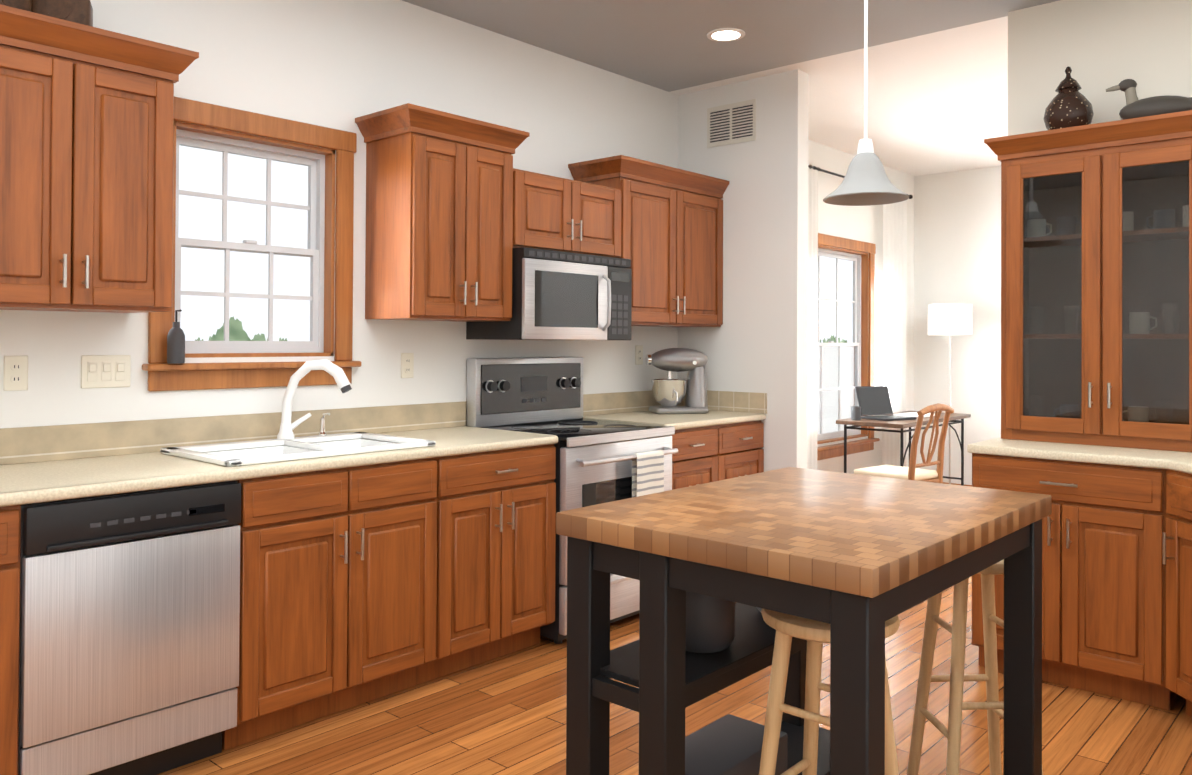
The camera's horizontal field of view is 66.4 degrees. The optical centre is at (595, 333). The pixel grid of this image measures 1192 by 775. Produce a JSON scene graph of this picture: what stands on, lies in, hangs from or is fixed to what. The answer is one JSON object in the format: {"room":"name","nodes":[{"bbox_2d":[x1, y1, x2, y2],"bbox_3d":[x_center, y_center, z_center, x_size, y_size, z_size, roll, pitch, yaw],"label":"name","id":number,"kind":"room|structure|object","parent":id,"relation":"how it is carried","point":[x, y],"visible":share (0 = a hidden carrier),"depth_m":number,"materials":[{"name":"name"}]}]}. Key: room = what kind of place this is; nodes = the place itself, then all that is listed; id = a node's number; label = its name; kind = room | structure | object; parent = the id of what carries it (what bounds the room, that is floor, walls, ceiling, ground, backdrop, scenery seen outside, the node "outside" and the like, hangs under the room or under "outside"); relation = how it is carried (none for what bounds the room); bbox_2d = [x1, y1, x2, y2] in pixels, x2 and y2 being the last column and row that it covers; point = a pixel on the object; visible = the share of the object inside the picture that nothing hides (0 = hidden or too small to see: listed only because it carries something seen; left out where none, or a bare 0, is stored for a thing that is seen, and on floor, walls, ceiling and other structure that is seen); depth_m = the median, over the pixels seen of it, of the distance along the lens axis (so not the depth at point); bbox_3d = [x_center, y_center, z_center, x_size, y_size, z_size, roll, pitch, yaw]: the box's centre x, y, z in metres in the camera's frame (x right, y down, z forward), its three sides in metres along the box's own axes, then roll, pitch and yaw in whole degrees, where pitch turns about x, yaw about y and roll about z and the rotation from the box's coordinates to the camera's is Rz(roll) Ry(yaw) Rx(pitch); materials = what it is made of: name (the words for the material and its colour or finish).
{"room":"kitchen","nodes":[
{"label":"kitchen","id":0,"kind":"room"},
{"bbox_2d":[0,0,913,473],"bbox_3d":[-0.373,-0.064,4.750,0.120,2.860,9.940,0,-1,42],"label":"wall","id":1,"kind":"structure","parent":0,"point":[338,64],"depth_m":4.01,"materials":[{"name":"white paint"}]},
{"bbox_2d":[3,356,27,390],"bbox_3d":[-1.886,0.128,2.961,0.008,0.114,0.070,0,-1,42],"label":"electrical outlet","id":2,"kind":"object","parent":1,"relation":"attached to","point":[15,377],"visible":1,"depth_m":2.96,"materials":[{"name":"beige plastic"}]},
{"bbox_2d":[0,4,198,312],"bbox_3d":[-1.689,-0.508,2.902,0.377,0.863,0.673,0,-1,42],"label":"upper cabinet","id":3,"kind":"object","parent":1,"relation":"attached to","point":[86,163],"visible":1,"depth_m":2.80,"materials":[{"name":"brown wood"}]},
{"bbox_2d":[0,0,92,26],"bbox_3d":[-1.769,-1.050,2.846,0.161,0.217,0.364,0,-1,42],"label":"basket","id":4,"kind":"object","parent":3,"relation":"on","point":[79,11],"visible":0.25,"depth_m":2.86,"materials":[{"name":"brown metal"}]},
{"bbox_2d":[81,355,130,388],"bbox_3d":[-1.701,0.131,3.164,0.012,0.114,0.162,0,-1,42],"label":"switch plate","id":5,"kind":"object","parent":1,"relation":"attached to","point":[105,371],"visible":1,"depth_m":3.16,"materials":[{"name":"beige plastic"}]},
{"bbox_2d":[142,96,361,390],"bbox_3d":[-1.352,-0.326,3.610,0.180,1.075,0.880,0,-1,42],"label":"kitchen window","id":6,"kind":"structure","parent":1,"relation":"in","point":[328,251],"depth_m":3.66,"materials":[{"name":"brown wood"}]},
{"bbox_2d":[167,310,184,363],"bbox_3d":[-1.515,0.010,3.288,0.065,0.194,0.060,0,-1,42],"label":"soap dispenser","id":7,"kind":"object","parent":6,"relation":"on","point":[176,345],"visible":0.96,"depth_m":3.27,"materials":[{"name":"grey plastic"}]},
{"bbox_2d":[0,390,766,464],"bbox_3d":[-0.948,0.373,3.534,0.638,0.117,5.068,0,-1,42],"label":"backsplash","id":8,"kind":"structure","parent":1,"relation":"attached to","point":[18,445],"depth_m":3.53,"materials":[{"name":"tile"}]},
{"bbox_2d":[401,353,413,377],"bbox_3d":[-0.852,0.143,4.116,0.008,0.114,0.070,0,-1,42],"label":"electrical outlet","id":9,"kind":"object","parent":1,"relation":"attached to","point":[407,365],"visible":1,"depth_m":4.11,"materials":[{"name":"beige plastic"}]},
{"bbox_2d":[355,103,529,321],"bbox_3d":[-0.673,-0.493,4.038,0.377,0.863,0.677,0,-1,42],"label":"upper cabinet","id":10,"kind":"object","parent":1,"relation":"attached to","point":[439,210],"visible":1,"depth_m":3.88,"materials":[{"name":"brown wood"}]},
{"bbox_2d":[512,168,620,257],"bbox_3d":[-0.229,-0.573,4.534,0.376,0.364,0.762,0,-1,42],"label":"upper cabinet","id":11,"kind":"object","parent":1,"relation":"attached to","point":[553,213],"visible":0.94,"depth_m":4.39,"materials":[{"name":"brown wood"}]},
{"bbox_2d":[466,247,631,339],"bbox_3d":[-0.199,-0.178,4.502,0.455,0.417,0.758,0,-1,42],"label":"microwave","id":12,"kind":"object","parent":11,"relation":"attached to","point":[558,295],"visible":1,"depth_m":4.31,"materials":[{"name":"black"}]},
{"bbox_2d":[635,345,642,364],"bbox_3d":[0.255,0.125,5.353,0.008,0.114,0.070,0,-1,42],"label":"electrical outlet","id":13,"kind":"object","parent":1,"relation":"attached to","point":[638,354],"visible":1,"depth_m":5.35,"materials":[{"name":"beige plastic"}]},
{"bbox_2d":[568,155,728,326],"bbox_3d":[0.318,-0.478,5.145,0.377,0.863,0.990,0,-1,42],"label":"upper cabinet","id":14,"kind":"object","parent":1,"relation":"attached to","point":[672,233],"visible":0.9,"depth_m":5.02,"materials":[{"name":"brown wood"}]},
{"bbox_2d":[817,233,879,460],"bbox_3d":[1.909,0.102,7.255,0.180,1.735,1.240,0,-1,42],"label":"dining room window","id":15,"kind":"structure","parent":1,"relation":"in","point":[863,301],"depth_m":7.55,"materials":[{"name":"brown wood"}]},
{"bbox_2d":[808,165,912,198],"bbox_3d":[2.103,-1.218,7.340,0.119,0.050,1.960,0,-1,42],"label":"curtain rod","id":16,"kind":"object","parent":1,"relation":"attached to","point":[842,176],"visible":0.27,"depth_m":6.90,"materials":[{"name":"black metal"}]},
{"bbox_2d":[807,165,819,469],"bbox_3d":[1.586,0.051,6.699,0.056,2.588,0.184,0,-1,42],"label":"curtain","id":17,"kind":"object","parent":16,"relation":"hanging from","point":[812,312],"visible":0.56,"depth_m":6.69,"materials":[{"name":"white fabric"}]},
{"bbox_2d":[882,194,908,466],"bbox_3d":[2.553,0.066,7.780,0.056,2.588,0.484,0,-1,42],"label":"curtain","id":18,"kind":"object","parent":16,"relation":"hanging from","point":[894,283],"visible":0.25,"depth_m":7.77,"materials":[{"name":"white fabric"}]},
{"bbox_2d":[157,576,1191,774],"bbox_3d":[1.155,1.412,3.363,4.240,0.100,9.940,0,-1,42],"label":"floor","id":19,"kind":"structure","parent":0,"point":[504,714],"depth_m":3.15,"materials":[{"name":"brown wood"}]},
{"bbox_2d":[0,498,31,774],"bbox_3d":[-2.196,0.892,2.144,0.627,0.884,1.305,0,-1,42],"label":"base cabinet","id":20,"kind":"object","parent":19,"relation":"on","point":[10,512],"depth_m":2.40,"materials":[{"name":"brown wood"}]},
{"bbox_2d":[18,480,240,774],"bbox_3d":[-1.539,0.904,2.841,0.616,0.877,0.606,0,-1,42],"label":"dishwasher","id":21,"kind":"object","parent":19,"relation":"on","point":[129,635],"visible":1,"depth_m":2.63,"materials":[{"name":"grey metal"}]},
{"bbox_2d":[32,474,267,749],"bbox_3d":[-1.557,0.901,2.858,0.627,0.884,0.736,0,-1,42],"label":"base cabinet","id":22,"kind":"object","parent":19,"relation":"on","point":[252,690],"depth_m":2.91,"materials":[{"name":"brown wood"}]},
{"bbox_2d":[264,450,459,736],"bbox_3d":[-1.071,0.908,3.401,0.627,0.884,0.848,0,-1,42],"label":"base cabinet","id":23,"kind":"object","parent":19,"relation":"on","point":[364,578],"depth_m":3.21,"materials":[{"name":"brown wood"}]},
{"bbox_2d":[0,426,557,501],"bbox_3d":[-1.517,0.442,2.899,0.635,0.036,3.366,0,-1,42],"label":"countertop","id":24,"kind":"structure","parent":23,"relation":"on","point":[50,479],"depth_m":2.92,"materials":[{"name":"beige stone"}]},
{"bbox_2d":[160,432,435,466],"bbox_3d":[-1.085,0.519,3.380,0.515,0.218,0.830,0,-1,42],"label":"sink","id":25,"kind":"object","parent":24,"relation":"in","point":[302,447],"visible":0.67,"depth_m":3.38,"materials":[{"name":"white ceramic"}]},
{"bbox_2d":[277,360,351,438],"bbox_3d":[-1.098,0.256,3.560,0.243,0.310,0.210,0,-1,42],"label":"faucet","id":26,"kind":"object","parent":24,"relation":"on","point":[337,373],"visible":1,"depth_m":3.55,"materials":[{"name":"white metal"}]},
{"bbox_2d":[456,442,557,670],"bbox_3d":[-0.637,0.915,3.887,0.627,0.884,0.708,0,-1,42],"label":"base cabinet","id":27,"kind":"object","parent":19,"relation":"on","point":[506,496],"depth_m":3.72,"materials":[{"name":"brown wood"}]},
{"bbox_2d":[467,357,677,643],"bbox_3d":[-0.100,0.742,4.401,0.731,1.244,0.760,0,-1,42],"label":"range","id":28,"kind":"object","parent":19,"relation":"on","point":[544,395],"visible":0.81,"depth_m":4.33,"materials":[{"name":"silver metal"}]},
{"bbox_2d":[632,450,663,497],"bbox_3d":[0.243,0.738,4.253,0.036,0.374,0.200,0,-1,42],"label":"hanging towel","id":29,"kind":"object","parent":28,"relation":"hanging from","point":[647,473],"visible":0.65,"depth_m":4.24,"materials":[{"name":"fabric"}]},
{"bbox_2d":[492,426,675,489],"bbox_3d":[-0.152,0.922,4.429,0.627,0.884,0.873,0,-1,42],"label":"base cabinet","id":30,"kind":"object","parent":19,"relation":"on","point":[673,436],"depth_m":4.57,"materials":[{"name":"brown wood"}]},
{"bbox_2d":[676,418,765,488],"bbox_3d":[0.422,0.931,5.071,0.627,0.884,0.929,0,-1,42],"label":"base cabinet","id":31,"kind":"object","parent":19,"relation":"on","point":[717,451],"depth_m":4.87,"materials":[{"name":"brown wood"}]},
{"bbox_2d":[583,410,765,425],"bbox_3d":[0.428,0.471,5.073,0.635,0.036,0.932,0,-1,42],"label":"countertop","id":32,"kind":"structure","parent":31,"relation":"on","point":[646,417],"depth_m":4.92,"materials":[{"name":"beige stone"}]},
{"bbox_2d":[645,348,708,413],"bbox_3d":[0.474,0.267,5.239,0.320,0.374,0.349,0,-1,42],"label":"stand mixer","id":33,"kind":"object","parent":32,"relation":"on","point":[669,393],"visible":1,"depth_m":5.18,"materials":[{"name":"silver metal"}]},
{"bbox_2d":[556,467,1051,774],"bbox_3d":[0.550,0.884,2.254,0.780,0.929,1.070,0,-1,42],"label":"kitchen island","id":34,"kind":"object","parent":19,"relation":"on","point":[855,561],"visible":0.88,"depth_m":2.03,"materials":[{"name":"black wood"}]},
{"bbox_2d":[685,591,786,774],"bbox_3d":[0.379,0.908,2.400,0.190,0.570,0.560,0,-1,42],"label":"cookware","id":35,"kind":"object","parent":34,"relation":"in","point":[729,744],"visible":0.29,"depth_m":2.24,"materials":[{"name":"grey metal"}]},
{"bbox_2d":[759,608,899,774],"bbox_3d":[0.520,0.980,2.032,0.300,0.736,0.300,0,-1,42],"label":"stool","id":36,"kind":"object","parent":19,"relation":"on","point":[813,633],"visible":0.48,"depth_m":2.02,"materials":[{"name":"brown wood"}]},
{"bbox_2d":[836,411,970,485],"bbox_3d":[2.437,1.026,7.152,0.520,0.748,1.350,0,-1,42],"label":"desk","id":37,"kind":"object","parent":19,"relation":"on","point":[909,424],"visible":0.52,"depth_m":6.82,"materials":[{"name":"brown wood"}]},
{"bbox_2d":[855,386,915,420],"bbox_3d":[2.215,0.527,6.962,0.340,0.242,0.299,1,-1,-28],"label":"laptop","id":38,"kind":"object","parent":37,"relation":"on","point":[873,400],"visible":0.98,"depth_m":7.04,"materials":[{"name":"grey"}]},
{"bbox_2d":[851,406,934,419],"bbox_3d":[2.325,0.600,7.072,0.318,0.100,0.928,0,-1,42],"label":"desk items","id":39,"kind":"object","parent":37,"relation":"on","point":[855,412],"visible":0.94,"depth_m":6.82,"materials":[{"name":"grey"}]},
{"bbox_2d":[854,403,953,482],"bbox_3d":[2.108,0.927,6.226,0.428,0.933,0.545,1,-1,-40],"label":"dining chair","id":40,"kind":"object","parent":19,"relation":"on","point":[912,471],"visible":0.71,"depth_m":6.11,"materials":[{"name":"brown wood"}]},
{"bbox_2d":[928,304,972,483],"bbox_3d":[3.025,0.579,7.780,0.360,1.661,0.360,0,-1,42],"label":"floor lamp","id":41,"kind":"object","parent":19,"relation":"on","point":[950,319],"visible":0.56,"depth_m":7.65,"materials":[{"name":"silver metal"}]},
{"bbox_2d":[907,559,1042,774],"bbox_3d":[1.086,0.988,2.612,0.300,0.736,0.300,0,0,-2],"label":"stool","id":42,"kind":"object","parent":19,"relation":"on","point":[956,678],"visible":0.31,"depth_m":2.68,"materials":[{"name":"brown wood"}]},
{"bbox_2d":[1111,501,1191,716],"bbox_3d":[2.351,0.920,2.705,1.330,0.884,0.419,0,-1,42],"label":"base cabinet","id":43,"kind":"object","parent":19,"relation":"on","point":[1117,573],"depth_m":3.26,"materials":[{"name":"brown wood"}]},
{"bbox_2d":[967,437,1191,508],"bbox_3d":[2.156,0.461,2.956,1.953,0.036,1.486,0,-1,42],"label":"countertop","id":44,"kind":"structure","parent":43,"relation":"on","point":[1132,476],"depth_m":3.42,"materials":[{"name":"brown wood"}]},
{"bbox_2d":[984,110,1191,451],"bbox_3d":[2.116,-0.193,3.744,0.887,1.284,0.376,0,-1,42],"label":"hutch","id":45,"kind":"object","parent":44,"relation":"on","point":[1104,367],"visible":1,"depth_m":3.70,"materials":[{"name":"brown wood"}]},
{"bbox_2d":[1044,66,1093,129],"bbox_3d":[2.011,-0.987,3.877,0.190,0.305,0.190,0,-1,42],"label":"jar","id":46,"kind":"object","parent":45,"relation":"on","point":[1070,105],"visible":0.81,"depth_m":3.82,"materials":[{"name":"brown ceramic"}]},
{"bbox_2d":[1027,205,1188,422],"bbox_3d":[2.149,-0.090,3.769,0.692,0.958,0.164,0,-1,42],"label":"glassware","id":47,"kind":"object","parent":45,"relation":"in","point":[1137,316],"depth_m":3.73,"materials":[{"name":"clear glass"}]},
{"bbox_2d":[1106,79,1191,119],"bbox_3d":[2.264,-0.937,3.664,0.361,0.204,0.136,0,-1,42],"label":"duck decoy","id":48,"kind":"object","parent":45,"relation":"on","point":[1135,107],"visible":0.71,"depth_m":3.64,"materials":[{"name":"grey paint"}]},
{"bbox_2d":[402,0,1058,175],"bbox_3d":[1.171,-1.548,3.389,4.240,0.100,9.940,0,-1,42],"label":"ceiling","id":49,"kind":"structure","parent":0,"point":[668,45],"depth_m":4.81,"materials":[{"name":"grey paint"}]},
{"bbox_2d":[707,28,744,41],"bbox_3d":[0.646,-1.486,4.528,0.190,0.008,0.190,0,-1,42],"label":"recessed light","id":50,"kind":"object","parent":49,"relation":"in","point":[725,34],"visible":1,"depth_m":4.52,"materials":[{"name":"white plastic"}]},
{"bbox_2d":[823,0,908,205],"bbox_3d":[0.975,-0.991,3.288,0.300,1.016,0.300,0,-1,42],"label":"pendant light","id":51,"kind":"object","parent":49,"relation":"hanging from","point":[866,181],"visible":1,"depth_m":3.26,"materials":[{"name":"white plastic"}]},
{"bbox_2d":[677,69,808,471],"bbox_3d":[0.855,-0.052,5.409,0.830,2.860,0.120,0,-1,42],"label":"wall","id":52,"kind":"structure","parent":0,"point":[756,341],"depth_m":5.23,"materials":[{"name":"white paint"}]},
{"bbox_2d":[707,99,755,147],"bbox_3d":[0.799,-1.242,5.388,0.340,0.240,0.008,0,-1,42],"label":"air vent","id":53,"kind":"object","parent":52,"relation":"in","point":[732,123],"visible":1,"depth_m":5.38,"materials":[{"name":"beige metal"}]},
{"bbox_2d":[914,166,1000,484],"bbox_3d":[4.436,-0.019,7.035,4.000,2.860,0.120,0,-1,42],"label":"wall","id":54,"kind":"structure","parent":0,"point":[957,237],"depth_m":8.04,"materials":[{"name":"white paint"}]},
{"bbox_2d":[943,482,971,486],"bbox_3d":[4.385,1.366,6.974,4.000,0.090,0.012,0,-1,42],"label":"baseboard","id":55,"kind":"structure","parent":54,"relation":"attached to","point":[957,484],"depth_m":8.04,"materials":[{"name":"brown wood"}]},
{"bbox_2d":[1008,0,1191,135],"bbox_3d":[2.681,-0.058,3.574,2.000,2.860,0.120,0,-1,42],"label":"wall","id":56,"kind":"structure","parent":0,"point":[1099,47],"depth_m":3.96,"materials":[{"name":"beige paint"}]},
{"label":"outside","id":57,"kind":"structure","parent":0,"visible":0},
{"bbox_2d":[178,145,853,433],"bbox_3d":[5.871,-2.489,17.646,0.001,10.000,46.000,0,-1,42],"label":"window panes","id":58,"kind":"structure","parent":57,"point":[289,334],"depth_m":7.83,"materials":[{"name":"glass"}]}
]}

